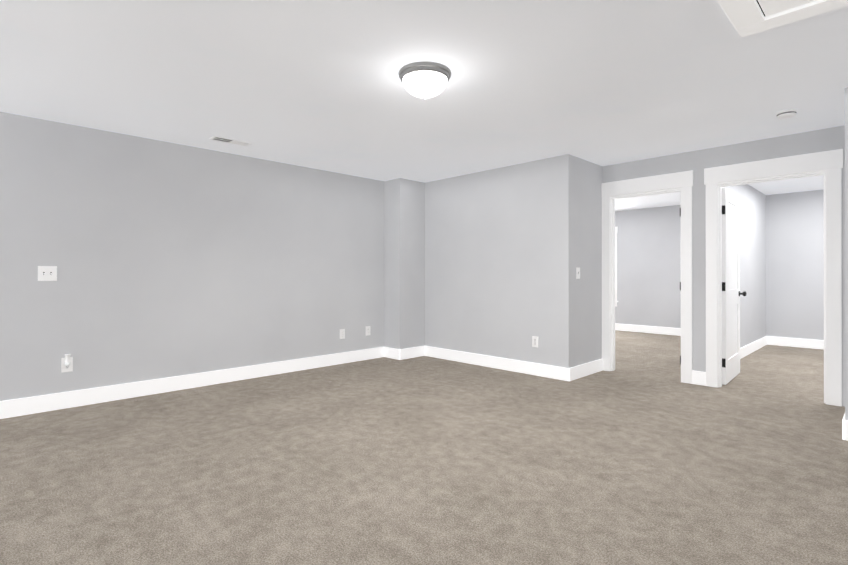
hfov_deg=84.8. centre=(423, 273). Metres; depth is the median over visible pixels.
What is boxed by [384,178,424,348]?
wall
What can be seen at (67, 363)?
electrical outlet
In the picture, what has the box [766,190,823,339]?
wall
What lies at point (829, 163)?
door frame
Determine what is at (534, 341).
electrical outlet
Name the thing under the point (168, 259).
wall
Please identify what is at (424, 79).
ceiling light fixture
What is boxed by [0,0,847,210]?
ceiling
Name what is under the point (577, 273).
light switch
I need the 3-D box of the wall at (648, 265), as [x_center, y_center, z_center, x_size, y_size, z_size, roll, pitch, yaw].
[4.077,-0.051,9.468,0.120,2.440,4.800,0,0,-45]
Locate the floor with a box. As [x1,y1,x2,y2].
[0,330,847,564]
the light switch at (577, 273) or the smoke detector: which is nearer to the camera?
the smoke detector
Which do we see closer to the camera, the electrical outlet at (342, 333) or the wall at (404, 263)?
the electrical outlet at (342, 333)
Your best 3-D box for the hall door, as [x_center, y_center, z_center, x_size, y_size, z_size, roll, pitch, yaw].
[3.349,0.137,5.085,0.815,2.023,0.177,0,0,-45]
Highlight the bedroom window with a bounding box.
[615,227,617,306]
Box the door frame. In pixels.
[602,149,842,406]
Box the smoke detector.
[776,109,796,118]
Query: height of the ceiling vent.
0.008 m
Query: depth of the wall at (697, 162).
4.80 m
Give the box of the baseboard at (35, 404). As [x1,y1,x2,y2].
[0,323,847,440]
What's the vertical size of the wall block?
2.440 m
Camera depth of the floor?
2.73 m
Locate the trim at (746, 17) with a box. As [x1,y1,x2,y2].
[717,0,847,37]
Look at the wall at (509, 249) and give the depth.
5.48 m
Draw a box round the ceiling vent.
[209,136,251,146]
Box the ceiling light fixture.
[399,61,450,98]
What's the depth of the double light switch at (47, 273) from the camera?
3.89 m
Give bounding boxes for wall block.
[845,88,847,419]
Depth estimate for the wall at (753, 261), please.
6.88 m
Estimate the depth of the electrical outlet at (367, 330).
6.25 m
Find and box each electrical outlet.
[61,354,72,372]
[340,329,344,338]
[366,326,369,335]
[532,336,537,347]
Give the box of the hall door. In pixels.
[722,188,746,384]
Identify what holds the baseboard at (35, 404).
attached to the wall at (168, 259)
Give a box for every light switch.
[38,266,56,280]
[576,267,579,278]
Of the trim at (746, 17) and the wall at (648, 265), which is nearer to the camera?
the trim at (746, 17)
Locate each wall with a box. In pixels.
[0,112,383,400]
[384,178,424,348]
[425,154,601,367]
[602,125,844,406]
[615,205,680,327]
[722,184,765,347]
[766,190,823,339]

